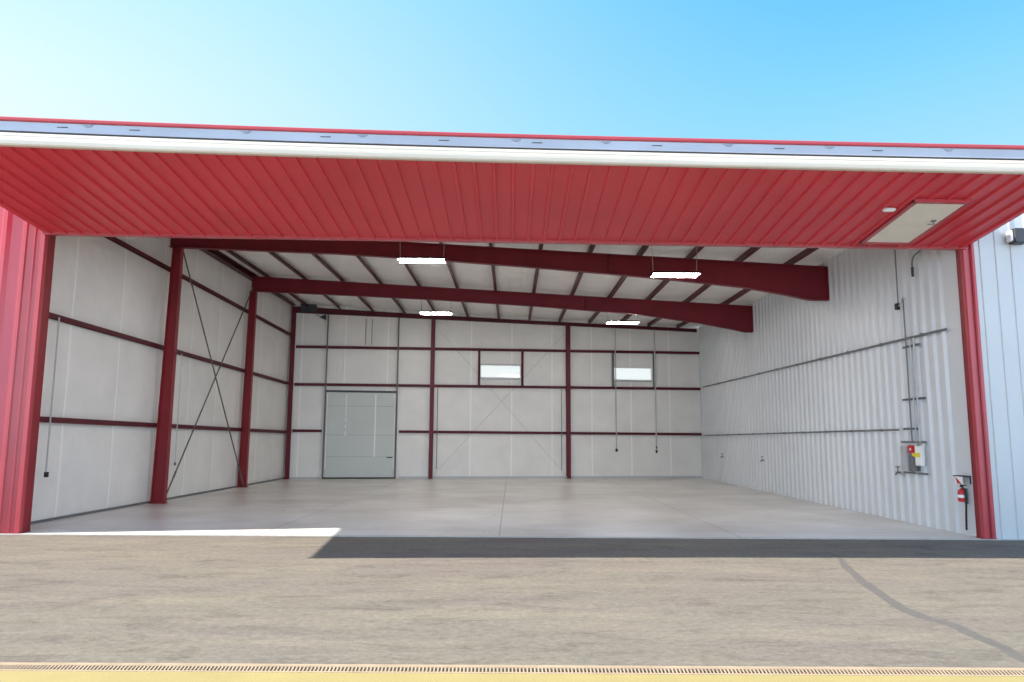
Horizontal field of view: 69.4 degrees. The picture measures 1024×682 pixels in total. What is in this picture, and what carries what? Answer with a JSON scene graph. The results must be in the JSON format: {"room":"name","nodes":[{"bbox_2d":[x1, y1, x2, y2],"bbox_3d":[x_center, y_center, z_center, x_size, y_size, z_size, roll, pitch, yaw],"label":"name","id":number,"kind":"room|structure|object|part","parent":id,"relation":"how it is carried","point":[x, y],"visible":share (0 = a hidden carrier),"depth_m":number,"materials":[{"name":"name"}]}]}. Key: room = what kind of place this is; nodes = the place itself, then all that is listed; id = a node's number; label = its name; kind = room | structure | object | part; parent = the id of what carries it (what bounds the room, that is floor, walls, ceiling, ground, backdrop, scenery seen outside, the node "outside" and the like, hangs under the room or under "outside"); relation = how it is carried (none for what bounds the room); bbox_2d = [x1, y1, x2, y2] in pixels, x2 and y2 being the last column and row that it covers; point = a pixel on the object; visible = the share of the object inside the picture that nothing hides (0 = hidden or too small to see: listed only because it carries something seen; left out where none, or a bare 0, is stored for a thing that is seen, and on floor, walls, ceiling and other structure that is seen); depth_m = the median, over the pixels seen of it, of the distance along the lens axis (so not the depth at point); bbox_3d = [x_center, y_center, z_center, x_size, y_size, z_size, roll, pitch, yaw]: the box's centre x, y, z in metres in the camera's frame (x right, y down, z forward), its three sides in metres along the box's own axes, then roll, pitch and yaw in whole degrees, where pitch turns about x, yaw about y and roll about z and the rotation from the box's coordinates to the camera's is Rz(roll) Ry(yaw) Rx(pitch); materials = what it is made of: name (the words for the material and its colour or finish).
{"room":"airport hangar apron","nodes":[
{"label":"airport hangar apron","id":0,"kind":"room"},
{"bbox_2d":[0,206,24,485],"bbox_3d":[-12.774,-0.293,15.803,4.450,8.550,0.200,0,-7,0],"label":"wall","id":1,"kind":"structure","parent":0,"point":[12,227],"depth_m":15.84,"materials":[{"name":"red metal"}]},
{"bbox_2d":[0,221,55,533],"bbox_3d":[-10.314,0.633,15.767,0.500,6.730,0.375,0,-7,0],"label":"door frame","id":2,"kind":"structure","parent":1,"relation":"attached to","point":[32,317],"depth_m":15.65,"materials":[{"name":"red metal"}]},
{"bbox_2d":[31,236,291,520],"bbox_3d":[-11.038,0.980,26.061,0.295,8.710,20.450,0,-7,0],"label":"wall","id":3,"kind":"structure","parent":0,"point":[97,281],"depth_m":21.84,"materials":[{"name":"white metal"}]},
{"bbox_2d":[40,416,156,426],"bbox_3d":[-10.847,2.098,19.155,0.130,0.180,6.645,0,-7,0],"label":"girt","id":4,"kind":"object","parent":3,"relation":"attached to","point":[42,419],"visible":0.65,"depth_m":19.12,"materials":[{"name":"red metal"}]},
{"bbox_2d":[49,312,161,348],"bbox_3d":[-10.834,-0.295,19.468,0.130,0.195,6.645,0,-7,0],"label":"girt","id":5,"kind":"object","parent":3,"relation":"attached to","point":[53,316],"visible":0.65,"depth_m":19.46,"materials":[{"name":"red metal"}]},
{"bbox_2d":[44,317,59,476],"bbox_3d":[-10.627,1.275,17.138,0.097,3.710,0.220,5,-9,-32],"label":"conduit","id":6,"kind":"object","parent":5,"relation":"attached to","point":[46,474],"visible":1,"depth_m":17.17,"materials":[{"name":"grey metal"}]},
{"bbox_2d":[105,237,166,267],"bbox_3d":[-10.820,-2.811,19.798,0.130,0.240,6.645,0,-7,0],"label":"girt","id":7,"kind":"object","parent":3,"relation":"attached to","point":[121,243],"visible":0.42,"depth_m":21.25,"materials":[{"name":"red metal"}]},
{"bbox_2d":[31,478,283,523],"bbox_3d":[-10.912,5.256,25.399,0.075,0.060,20.150,0,-7,0],"label":"baseboard","id":8,"kind":"structure","parent":3,"relation":"attached to","point":[180,496],"depth_m":20.76,"materials":[{"name":"grey metal"}]},
{"bbox_2d":[283,303,702,478],"bbox_3d":[-0.525,2.595,37.583,21.583,8.618,0.301,1,-8,-8],"label":"wall","id":9,"kind":"structure","parent":0,"point":[459,409],"depth_m":37.42,"materials":[{"name":"white metal"}]},
{"bbox_2d":[292,429,321,431],"bbox_3d":[-9.917,4.344,35.809,1.376,0.133,0.120,1,-8,-8],"label":"girt","id":10,"kind":"object","parent":9,"relation":"attached to","point":[293,430],"visible":1,"depth_m":35.75,"materials":[{"name":"red metal"}]},
{"bbox_2d":[322,314,399,478],"bbox_3d":[-7.391,2.694,36.357,3.518,8.007,0.170,1,-8,-8],"label":"door","id":11,"kind":"structure","parent":9,"relation":"in","point":[360,427],"depth_m":36.10,"materials":[{"name":"white metal"}]},
{"bbox_2d":[294,383,429,386],"bbox_3d":[-7.340,2.170,36.458,6.557,0.152,0.120,1,-8,-8],"label":"girt","id":12,"kind":"object","parent":9,"relation":"attached to","point":[295,384],"visible":1,"depth_m":36.40,"materials":[{"name":"red metal"}]},
{"bbox_2d":[296,345,430,349],"bbox_3d":[-7.330,0.335,36.699,6.557,0.171,0.120,1,-8,-8],"label":"girt","id":13,"kind":"object","parent":9,"relation":"attached to","point":[297,346],"visible":1,"depth_m":36.64,"materials":[{"name":"red metal"}]},
{"bbox_2d":[399,430,428,432],"bbox_3d":[-4.836,4.477,36.513,1.475,0.134,0.120,1,-8,-8],"label":"girt","id":14,"kind":"object","parent":9,"relation":"attached to","point":[400,431],"visible":1,"depth_m":36.45,"materials":[{"name":"red metal"}]},
{"bbox_2d":[291,476,701,478],"bbox_3d":[-0.390,6.793,36.877,20.613,0.110,0.050,1,-8,-8],"label":"baseboard","id":15,"kind":"structure","parent":9,"relation":"attached to","point":[400,477],"depth_m":37.00,"materials":[{"name":"red metal"}]},
{"bbox_2d":[296,304,696,331],"bbox_3d":[-0.407,-1.153,37.844,20.613,0.880,0.140,1,-8,-8],"label":"beam","id":16,"kind":"structure","parent":9,"relation":"attached to","point":[312,309],"depth_m":37.48,"materials":[{"name":"red metal"}]},
{"bbox_3d":[-10.030,-1.621,36.530,0.770,0.400,0.040,1,-8,-8],"label":"haunch plate","id":17,"kind":"part","parent":16,"relation":"part of","materials":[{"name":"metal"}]},
{"bbox_2d":[615,328,617,451],"bbox_3d":[5.344,2.479,38.074,0.110,6.360,0.100,0,-7,0],"label":"conduit","id":18,"kind":"object","parent":16,"relation":"attached to","point":[616,449],"visible":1,"depth_m":38.04,"materials":[{"name":"grey metal"}]},
{"bbox_2d":[654,330,657,452],"bbox_3d":[7.434,2.578,38.358,0.090,6.380,0.090,0,-7,0],"label":"conduit","id":19,"kind":"object","parent":16,"relation":"attached to","point":[654,330],"visible":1,"depth_m":38.31,"materials":[{"name":"grey metal"}]},
{"bbox_2d":[435,341,557,472],"bbox_3d":[-0.567,3.099,37.323,6.686,7.258,0.014,1,-8,-8],"label":"cable","id":20,"kind":"object","parent":9,"relation":"attached to","point":[557,341],"visible":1,"depth_m":37.18,"materials":[{"name":"metal"}]},
{"bbox_2d":[433,431,565,433],"bbox_3d":[-0.572,4.588,37.103,6.697,0.146,0.120,1,-8,-8],"label":"girt","id":21,"kind":"object","parent":9,"relation":"attached to","point":[464,432],"visible":1,"depth_m":37.03,"materials":[{"name":"red metal"}]},
{"bbox_2d":[434,384,565,388],"bbox_3d":[-0.559,2.308,37.402,6.697,0.152,0.120,1,-8,-8],"label":"girt","id":22,"kind":"object","parent":9,"relation":"attached to","point":[455,386],"visible":1,"depth_m":37.33,"materials":[{"name":"red metal"}]},
{"bbox_2d":[436,391,437,468],"bbox_3d":[-3.698,4.284,36.607,0.050,4.020,0.060,0,-7,0],"label":"conduit","id":23,"kind":"object","parent":22,"relation":"attached to","point":[437,391],"visible":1,"depth_m":36.65,"materials":[{"name":"grey metal"}]},
{"bbox_2d":[478,351,480,384],"bbox_3d":[-1.659,1.361,37.374,0.110,1.737,0.109,1,-8,-8],"label":"stud","id":24,"kind":"object","parent":22,"relation":"on","point":[479,352],"visible":1,"depth_m":37.32,"materials":[{"name":"red metal"}]},
{"bbox_2d":[521,351,523,385],"bbox_3d":[0.529,1.402,37.679,0.110,1.743,0.109,1,-8,-8],"label":"stud","id":25,"kind":"object","parent":22,"relation":"on","point":[522,352],"visible":1,"depth_m":37.62,"materials":[{"name":"red metal"}]},
{"bbox_2d":[561,388,561,465],"bbox_3d":[2.516,4.446,37.468,0.032,4.150,0.032,0,-7,0],"label":"conduit","id":26,"kind":"object","parent":22,"relation":"attached to","point":[561,388],"visible":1,"depth_m":37.47,"materials":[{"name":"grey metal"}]},
{"bbox_2d":[436,326,563,472],"bbox_3d":[-0.569,3.002,37.351,6.686,7.458,0.014,1,-8,-8],"label":"cable","id":27,"kind":"object","parent":9,"relation":"attached to","point":[436,326],"visible":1,"depth_m":37.34,"materials":[{"name":"metal"}]},
{"bbox_2d":[435,347,565,351],"bbox_3d":[-0.549,0.454,37.645,6.697,0.172,0.120,1,-8,-8],"label":"girt","id":28,"kind":"object","parent":9,"relation":"attached to","point":[436,348],"visible":1,"depth_m":37.58,"materials":[{"name":"red metal"}]},
{"bbox_2d":[480,364,520,379],"bbox_3d":[-0.587,1.572,37.581,2.190,0.795,0.150,1,-8,-8],"label":"window","id":29,"kind":"structure","parent":9,"relation":"in","point":[486,378],"depth_m":37.52,"materials":[{"name":"white glass"}]},
{"bbox_3d":[-0.582,1.923,37.485,2.190,0.075,0.050,1,-8,-8],"label":"sill","id":30,"kind":"part","parent":29,"relation":"part of","materials":[{"name":"white metal"}]},
{"bbox_2d":[614,367,652,381],"bbox_3d":[6.302,1.760,38.533,2.190,0.745,0.150,1,-8,-8],"label":"window","id":31,"kind":"structure","parent":9,"relation":"in","point":[617,380],"depth_m":38.44,"materials":[{"name":"white glass"}]},
{"bbox_3d":[6.307,2.086,38.440,2.190,0.075,0.050,1,-8,-8],"label":"sill","id":32,"kind":"part","parent":31,"relation":"part of","materials":[{"name":"white metal"}]},
{"bbox_2d":[570,350,699,353],"bbox_3d":[6.442,0.576,38.620,6.984,0.173,0.120,1,-8,-8],"label":"girt","id":33,"kind":"object","parent":9,"relation":"attached to","point":[577,351],"visible":1,"depth_m":38.55,"materials":[{"name":"red metal"}]},
{"bbox_2d":[571,386,700,389],"bbox_3d":[6.432,2.450,38.375,6.984,0.153,0.120,1,-8,-8],"label":"girt","id":34,"kind":"object","parent":9,"relation":"attached to","point":[572,387],"visible":1,"depth_m":38.36,"materials":[{"name":"red metal"}]},
{"bbox_2d":[611,353,613,386],"bbox_3d":[5.230,1.491,38.334,0.110,1.756,0.109,1,-8,-8],"label":"stud","id":35,"kind":"object","parent":34,"relation":"on","point":[612,354],"visible":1,"depth_m":38.28,"materials":[{"name":"grey metal"}]},
{"bbox_2d":[652,353,654,386],"bbox_3d":[7.419,1.532,38.639,0.110,1.763,0.109,1,-8,-8],"label":"stud","id":36,"kind":"object","parent":34,"relation":"on","point":[653,353],"visible":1,"depth_m":38.57,"materials":[{"name":"grey metal"}]},
{"bbox_2d":[571,432,701,435],"bbox_3d":[6.419,4.770,38.071,6.984,0.147,0.120,1,-8,-8],"label":"girt","id":37,"kind":"object","parent":9,"relation":"attached to","point":[579,433],"visible":1,"depth_m":37.96,"materials":[{"name":"red metal"}]},
{"bbox_2d":[20,478,980,538],"bbox_3d":[-0.533,6.057,29.699,28.000,0.304,29.530,0,-7,0],"label":"floor","id":38,"kind":"structure","parent":0,"point":[534,507],"depth_m":19.90,"materials":[{"name":"concrete"}]},
{"bbox_2d":[149,246,183,503],"bbox_3d":[-10.560,0.956,22.660,0.470,7.873,0.260,0,-7,0],"label":"steel column","id":39,"kind":"structure","parent":38,"relation":"on","point":[159,487],"depth_m":22.59,"materials":[{"name":"red metal"}]},
{"bbox_2d":[167,287,253,493],"bbox_3d":[-10.608,1.352,26.416,0.063,8.062,6.788,0,-7,0],"label":"rod","id":40,"kind":"object","parent":39,"relation":"attached to","point":[175,472],"visible":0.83,"depth_m":25.64,"materials":[{"name":"metal"}]},
{"bbox_2d":[169,238,829,300],"bbox_3d":[-0.474,-2.385,23.030,20.468,2.211,0.200,0,-7,0],"label":"rafter","id":41,"kind":"object","parent":39,"relation":"on","point":[804,282],"visible":0.89,"depth_m":23.01,"materials":[{"name":"red metal"}]},
{"bbox_3d":[9.748,-1.766,22.881,0.016,1.056,0.200,0,-7,0],"label":"plate","id":42,"kind":"part","parent":41,"relation":"part of","materials":[{"name":"red metal"}]},
{"bbox_2d":[237,290,257,486],"bbox_3d":[-10.685,1.875,29.902,0.390,7.933,0.260,0,-7,0],"label":"steel column","id":43,"kind":"structure","parent":38,"relation":"on","point":[251,327],"depth_m":29.86,"materials":[{"name":"red metal"}]},
{"bbox_2d":[155,424,242,430],"bbox_3d":[-10.852,3.056,26.066,0.130,0.185,7.290,0,-7,0],"label":"girt","id":44,"kind":"object","parent":43,"relation":"attached to","point":[180,426],"visible":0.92,"depth_m":26.04,"materials":[{"name":"red metal"}]},
{"bbox_2d":[158,345,245,371],"bbox_3d":[-10.839,0.695,26.376,0.130,0.202,7.290,0,-7,0],"label":"girt","id":45,"kind":"object","parent":43,"relation":"attached to","point":[179,352],"visible":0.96,"depth_m":26.18,"materials":[{"name":"red metal"}]},
{"bbox_2d":[174,353,181,464],"bbox_3d":[-10.677,2.169,23.691,0.050,3.580,0.060,0,-7,0],"label":"conduit","id":46,"kind":"object","parent":45,"relation":"attached to","point":[181,353],"visible":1,"depth_m":23.68,"materials":[{"name":"grey metal"}]},
{"bbox_2d":[163,266,247,311],"bbox_3d":[-10.825,-1.759,26.697,0.130,0.253,7.290,0,-7,0],"label":"girt","id":47,"kind":"object","parent":43,"relation":"attached to","point":[186,278],"visible":0.92,"depth_m":26.50,"materials":[{"name":"red metal"}]},
{"bbox_2d":[184,253,243,486],"bbox_3d":[-10.567,1.271,26.376,0.063,8.212,6.888,0,-7,0],"label":"rod","id":48,"kind":"object","parent":43,"relation":"attached to","point":[184,253],"visible":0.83,"depth_m":26.08,"materials":[{"name":"metal"}]},
{"bbox_2d":[243,372,288,383],"bbox_3d":[-10.844,1.629,32.892,0.130,0.185,5.855,0,-7,0],"label":"girt","id":49,"kind":"object","parent":43,"relation":"attached to","point":[254,373],"visible":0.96,"depth_m":32.98,"materials":[{"name":"red metal"}]},
{"bbox_2d":[246,311,290,334],"bbox_3d":[-10.831,-0.766,33.206,0.130,0.223,5.855,0,-7,0],"label":"girt","id":50,"kind":"object","parent":43,"relation":"attached to","point":[257,316],"visible":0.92,"depth_m":33.34,"materials":[{"name":"red metal"}]},
{"bbox_2d":[250,429,286,432],"bbox_3d":[-10.857,3.961,32.586,0.130,0.174,5.855,0,-7,0],"label":"girt","id":51,"kind":"object","parent":43,"relation":"attached to","point":[251,430],"visible":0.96,"depth_m":32.80,"materials":[{"name":"red metal"}]},
{"bbox_2d":[252,276,753,332],"bbox_3d":[-0.464,-1.506,30.277,20.498,2.231,0.200,0,-7,0],"label":"rafter","id":52,"kind":"object","parent":43,"relation":"on","point":[739,318],"visible":0.98,"depth_m":30.28,"materials":[{"name":"red metal"}]},
{"bbox_2d":[199,249,295,304],"bbox_3d":[-10.723,-3.196,26.508,0.240,0.270,20.150,0,-7,0],"label":"purlin","id":53,"kind":"object","parent":52,"relation":"attached to","point":[219,256],"visible":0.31,"depth_m":28.52,"materials":[{"name":"red metal"}]},
{"bbox_2d":[224,250,308,306],"bbox_3d":[-10.133,-3.161,26.565,0.200,0.315,20.272,0,-7,0],"label":"purlin","id":54,"kind":"structure","parent":52,"relation":"on","point":[232,253],"depth_m":29.03,"materials":[{"name":"red metal"}]},
{"bbox_2d":[268,252,340,308],"bbox_3d":[-8.562,-3.065,26.664,0.200,0.285,20.492,0,-7,0],"label":"purlin","id":55,"kind":"structure","parent":52,"relation":"on","point":[273,254],"depth_m":28.87,"materials":[{"name":"red metal"}]},
{"bbox_2d":[312,254,373,310],"bbox_3d":[-6.992,-2.970,26.764,0.200,0.253,20.712,0,-7,0],"label":"purlin","id":56,"kind":"structure","parent":52,"relation":"on","point":[316,256],"depth_m":28.83,"materials":[{"name":"red metal"}]},
{"bbox_2d":[356,256,405,312],"bbox_3d":[-5.422,-2.876,26.863,0.200,0.219,20.931,0,-7,0],"label":"purlin","id":57,"kind":"structure","parent":52,"relation":"on","point":[360,259],"depth_m":28.78,"materials":[{"name":"red metal"}]},
{"bbox_2d":[404,263,437,314],"bbox_3d":[-3.851,-2.783,26.963,0.200,0.188,21.151,0,-7,0],"label":"purlin","id":58,"kind":"structure","parent":52,"relation":"on","point":[405,264],"depth_m":29.05,"materials":[{"name":"red metal"}]},
{"bbox_2d":[439,242,468,316],"bbox_3d":[-2.281,-2.692,27.063,0.200,0.228,21.371,0,-7,0],"label":"purlin","id":59,"kind":"structure","parent":52,"relation":"on","point":[448,263],"depth_m":28.50,"materials":[{"name":"red metal"}]},
{"bbox_2d":[489,243,499,318],"bbox_3d":[-0.711,-2.602,27.163,0.200,0.269,21.591,0,-7,0],"label":"purlin","id":60,"kind":"structure","parent":52,"relation":"on","point":[490,244],"depth_m":28.49,"materials":[{"name":"red metal"}]},
{"bbox_2d":[528,244,542,319],"bbox_3d":[0.860,-2.512,27.264,0.200,0.313,21.810,0,-7,0],"label":"purlin","id":61,"kind":"structure","parent":52,"relation":"on","point":[540,245],"depth_m":28.21,"materials":[{"name":"red metal"}]},
{"bbox_2d":[559,245,595,321],"bbox_3d":[2.430,-2.425,27.364,0.200,0.360,22.030,0,-7,0],"label":"purlin","id":62,"kind":"structure","parent":52,"relation":"on","point":[591,247],"depth_m":28.10,"materials":[{"name":"red metal"}]},
{"bbox_2d":[588,245,648,322],"bbox_3d":[4.000,-2.338,27.465,0.200,0.408,22.250,0,-7,0],"label":"purlin","id":63,"kind":"structure","parent":52,"relation":"on","point":[643,248],"depth_m":27.95,"materials":[{"name":"red metal"}]},
{"bbox_2d":[606,313,638,323],"bbox_3d":[4.687,-1.216,31.428,1.340,0.931,0.500,0,-7,0],"label":"hanging light","id":64,"kind":"object","parent":63,"relation":"hanging from","point":[607,321],"visible":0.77,"depth_m":31.22,"materials":[{"name":"white"}]},
{"bbox_2d":[618,246,704,324],"bbox_3d":[5.571,-2.252,27.565,0.200,0.459,22.470,0,-7,0],"label":"purlin","id":65,"kind":"structure","parent":52,"relation":"on","point":[697,249],"depth_m":27.50,"materials":[{"name":"red metal"}]},
{"bbox_2d":[647,247,760,325],"bbox_3d":[7.141,-2.168,27.666,0.200,0.513,22.690,0,-7,0],"label":"purlin","id":66,"kind":"structure","parent":52,"relation":"on","point":[751,250],"depth_m":27.54,"materials":[{"name":"red metal"}]},
{"bbox_2d":[676,248,818,327],"bbox_3d":[8.712,-2.084,27.767,0.200,0.569,22.909,0,-7,0],"label":"purlin","id":67,"kind":"structure","parent":52,"relation":"on","point":[806,252],"depth_m":23.45,"materials":[{"name":"red metal"}]},
{"bbox_2d":[284,306,296,478],"bbox_3d":[-10.699,2.443,35.834,0.290,8.347,0.230,0,-7,0],"label":"column","id":68,"kind":"structure","parent":38,"relation":"on","point":[294,308],"depth_m":35.78,"materials":[{"name":"red metal"}]},
{"bbox_2d":[428,319,435,478],"bbox_3d":[-3.977,2.822,36.774,0.260,7.914,0.250,1,-8,-8],"label":"wall post","id":69,"kind":"object","parent":38,"relation":"on","point":[433,321],"visible":1,"depth_m":36.67,"materials":[{"name":"red metal"}]},
{"bbox_2d":[0,534,1023,539],"bbox_3d":[-0.522,4.079,15.027,28.000,0.212,0.080,0,-7,0],"label":"slab edge","id":70,"kind":"structure","parent":38,"relation":"attached to","point":[0,534],"depth_m":15.00,"materials":[{"name":"grey concrete"}]},
{"bbox_2d":[566,325,570,477],"bbox_3d":[2.872,3.057,37.715,0.260,7.766,0.250,1,-8,-8],"label":"wall post","id":71,"kind":"object","parent":38,"relation":"on","point":[568,366],"visible":1,"depth_m":37.63,"materials":[{"name":"red metal"}]},
{"bbox_2d":[219,242,845,325],"bbox_3d":[-0.496,-2.490,28.137,21.240,1.202,23.650,0,-7,0],"label":"ceiling","id":72,"kind":"structure","parent":0,"point":[349,268],"depth_m":28.64,"materials":[{"name":"white metal"}]},
{"bbox_2d":[397,242,445,262],"bbox_3d":[-2.564,-2.870,21.151,1.340,1.222,0.560,0,-7,0],"label":"hanging light","id":73,"kind":"object","parent":72,"relation":"hanging from","point":[400,259],"visible":0.77,"depth_m":21.04,"materials":[{"name":"white"}]},
{"bbox_2d":[420,300,451,314],"bbox_3d":[-3.221,-1.659,31.480,1.340,1.018,0.500,0,-7,0],"label":"hanging light","id":74,"kind":"object","parent":72,"relation":"hanging from","point":[421,311],"visible":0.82,"depth_m":31.25,"materials":[{"name":"white plastic"}]},
{"bbox_2d":[650,246,700,277],"bbox_3d":[4.633,-2.441,21.099,1.340,1.195,0.560,0,-7,0],"label":"hanging light","id":75,"kind":"object","parent":72,"relation":"hanging from","point":[689,274],"visible":0.88,"depth_m":20.86,"materials":[{"name":"white metal"}]},
{"bbox_2d":[699,249,976,536],"bbox_3d":[9.939,1.705,27.382,0.360,7.844,23.010,0,-7,0],"label":"wall","id":76,"kind":"structure","parent":0,"point":[865,389],"depth_m":21.25,"materials":[{"name":"white metal"}]},
{"bbox_2d":[703,429,898,435],"bbox_3d":[9.726,3.521,28.148,0.062,0.141,19.481,0,-7,0],"label":"wall rail","id":77,"kind":"object","parent":76,"relation":"attached to","point":[802,432],"visible":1,"depth_m":23.53,"materials":[{"name":"grey metal"}]},
{"bbox_2d":[703,328,946,387],"bbox_3d":[9.727,1.048,27.206,0.064,0.240,21.591,0,-7,0],"label":"wall rail","id":78,"kind":"object","parent":76,"relation":"attached to","point":[943,329],"visible":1,"depth_m":21.38,"materials":[{"name":"grey metal"}]},
{"bbox_2d":[895,466,903,474],"bbox_3d":[9.620,3.237,18.463,0.151,0.226,0.260,0,-7,0],"label":"tap","id":79,"kind":"object","parent":76,"relation":"attached to","point":[897,472],"visible":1,"depth_m":18.43,"materials":[{"name":"grey metal"}]},
{"bbox_2d":[894,297,905,309],"bbox_3d":[9.658,-0.944,18.372,0.090,0.274,0.487,0,-7,0],"label":"wall box","id":80,"kind":"object","parent":76,"relation":"attached to","point":[897,305],"visible":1,"depth_m":18.50,"materials":[{"name":"black metal"}]},
{"bbox_2d":[894,249,898,302],"bbox_3d":[9.662,-1.867,18.628,0.030,1.850,0.030,3,-8,-22],"label":"conduit","id":81,"kind":"object","parent":80,"relation":"attached to","point":[894,249],"visible":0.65,"depth_m":18.58,"materials":[{"name":"grey metal"}]},
{"bbox_2d":[902,343,919,348],"bbox_3d":[9.678,0.124,17.968,0.040,0.050,0.750,0,-7,0],"label":"strut","id":82,"kind":"object","parent":76,"relation":"attached to","point":[916,344],"visible":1,"depth_m":17.87,"materials":[{"name":"grey metal"}]},
{"bbox_2d":[902,397,925,400],"bbox_3d":[9.671,1.397,17.827,0.040,0.050,1.000,0,-7,0],"label":"strut","id":83,"kind":"object","parent":76,"relation":"attached to","point":[919,398],"visible":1,"depth_m":17.79,"materials":[{"name":"grey metal"}]},
{"bbox_2d":[900,441,928,474],"bbox_3d":[9.613,2.796,17.769,0.140,0.780,1.050,0,-7,0],"label":"electrical panel","id":84,"kind":"object","parent":76,"relation":"attached to","point":[909,462],"visible":1,"depth_m":17.72,"materials":[{"name":"grey metal"}]},
{"bbox_2d":[902,299,912,441],"bbox_3d":[9.647,0.704,18.048,0.034,3.500,0.034,0,-7,0],"label":"conduit","id":85,"kind":"object","parent":84,"relation":"attached to","point":[902,299],"visible":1,"depth_m":18.03,"materials":[{"name":"grey metal"}]},
{"bbox_2d":[909,338,916,440],"bbox_3d":[9.647,1.177,17.805,0.028,2.500,0.028,-3,-8,22],"label":"conduit","id":86,"kind":"object","parent":84,"relation":"attached to","point":[909,338],"visible":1,"depth_m":17.80,"materials":[{"name":"grey metal"}]},
{"bbox_2d":[912,337,920,441],"bbox_3d":[9.642,1.153,17.627,0.037,2.500,0.037,-3,-8,22],"label":"conduit","id":87,"kind":"object","parent":84,"relation":"attached to","point":[912,337],"visible":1,"depth_m":17.61,"materials":[{"name":"grey metal"}]},
{"bbox_2d":[911,250,920,276],"bbox_3d":[9.687,-1.997,17.288,0.064,0.719,1.355,0,-7,0],"label":"pipe","id":88,"kind":"object","parent":76,"relation":"attached to","point":[917,252],"visible":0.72,"depth_m":17.87,"materials":[{"name":"grey metal"}]},
{"bbox_2d":[957,484,967,529],"bbox_3d":[9.636,3.542,15.763,0.186,0.952,0.246,0,-7,0],"label":"fire extinguisher","id":89,"kind":"object","parent":76,"relation":"attached to","point":[962,493],"visible":1,"depth_m":15.75,"materials":[{"name":"red metal"}]},
{"bbox_2d":[953,475,971,483],"bbox_3d":[9.649,2.975,15.865,0.165,0.180,0.380,0,-7,0],"label":"sign","id":90,"kind":"object","parent":76,"relation":"attached to","point":[958,478],"visible":1,"depth_m":15.83,"materials":[{"name":"white plastic"}]},
{"bbox_3d":[9.577,2.984,15.864,0.010,0.160,0.260,0,-7,0],"label":"panel","id":91,"kind":"part","parent":90,"relation":"part of","materials":[{"name":"white plastic"}]},
{"bbox_2d":[974,213,1023,538],"bbox_3d":[11.648,0.343,15.731,3.500,7.536,0.212,0,-7,0],"label":"wall","id":92,"kind":"structure","parent":0,"point":[999,265],"depth_m":15.62,"materials":[{"name":"white metal"}]},
{"bbox_2d":[955,243,996,538],"bbox_3d":[9.796,0.838,15.674,0.280,6.518,0.275,0,-7,0],"label":"door frame","id":93,"kind":"structure","parent":92,"relation":"attached to","point":[965,259],"depth_m":15.59,"materials":[{"name":"red metal"}]},
{"bbox_2d":[1006,228,1023,244],"bbox_3d":[10.807,-2.240,15.848,0.370,0.320,0.230,0,-7,0],"label":"wall light","id":94,"kind":"object","parent":92,"relation":"attached to","point":[1015,236],"visible":1,"depth_m":15.75,"materials":[{"name":"metal"}]},
{"bbox_3d":[-0.280,-3.608,16.219,20.500,2.136,0.175,0,-7,0],"label":"wall","id":95,"kind":"structure","parent":0,"visible":0},
{"bbox_2d":[0,116,1023,250],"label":"door","id":96,"kind":"structure","parent":95,"relation":"in","point":[62,177],"depth_m":13.35,"materials":[{"name":"red metal"}]},
{"bbox_3d":[-0.158,-2.198,15.951,19.840,0.357,0.160,0,-7,0],"label":"trim","id":97,"kind":"part","parent":96,"relation":"part of","materials":[{"name":"red metal"}]},
{"bbox_3d":[-0.154,-3.305,12.377,19.855,0.422,0.425,1,-7,-2],"label":"rail","id":98,"kind":"part","parent":96,"relation":"part of","materials":[{"name":"white metal"}]},
{"bbox_3d":[-0.155,-3.106,12.243,19.850,0.478,0.260,1,-7,-2],"label":"edge rail","id":99,"kind":"part","parent":96,"relation":"part of","materials":[{"name":"white metal"}]},
{"bbox_2d":[882,208,895,211],"bbox_3d":[7.114,-2.473,13.955,0.220,0.060,0.120,0,-7,0],"label":"lamp","id":100,"kind":"object","parent":96,"relation":"attached to","point":[883,209],"depth_m":13.91,"materials":[{"name":"white plastic"}]},
{"bbox_3d":[7.863,-2.320,14.570,1.040,0.292,2.167,0,-7,0],"label":"walk door frame","id":101,"kind":"part","parent":96,"relation":"part of","materials":[{"name":"red metal"}]},
{"bbox_3d":[7.883,-2.328,14.572,0.900,0.265,1.985,0,-7,0],"label":"walk door","id":102,"kind":"part","parent":96,"relation":"part of","materials":[{"name":"beige metal"}]},
{"label":"outside","id":103,"kind":"structure","parent":0,"visible":0},
{"bbox_2d":[0,535,1023,667],"bbox_3d":[-0.040,7.200,38.390,120.000,0.300,102.000,0,-7,0],"label":"ground","id":104,"kind":"structure","parent":103,"point":[64,598],"depth_m":9.16,"materials":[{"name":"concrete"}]},
{"bbox_2d":[0,662,1023,675],"bbox_3d":[-0.016,2.920,6.460,28.000,0.125,0.170,0,-7,0],"label":"drain","id":105,"kind":"object","parent":104,"relation":"on","point":[4,666],"visible":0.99,"depth_m":6.48,"materials":[{"name":"metal"}]},
{"bbox_2d":[0,671,1023,681],"bbox_3d":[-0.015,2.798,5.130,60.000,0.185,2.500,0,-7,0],"label":"painted band","id":106,"kind":"object","parent":104,"relation":"on","point":[5,676],"depth_m":6.26,"materials":[{"name":"yellow paint"}]},
{"bbox_2d":[827,552,1023,661],"bbox_3d":[5.024,3.355,9.971,0.534,0.013,6.816,-1,-8,8],"label":"crack sealant","id":107,"kind":"object","parent":104,"relation":"on","point":[1006,649],"visible":1,"depth_m":8.41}
]}

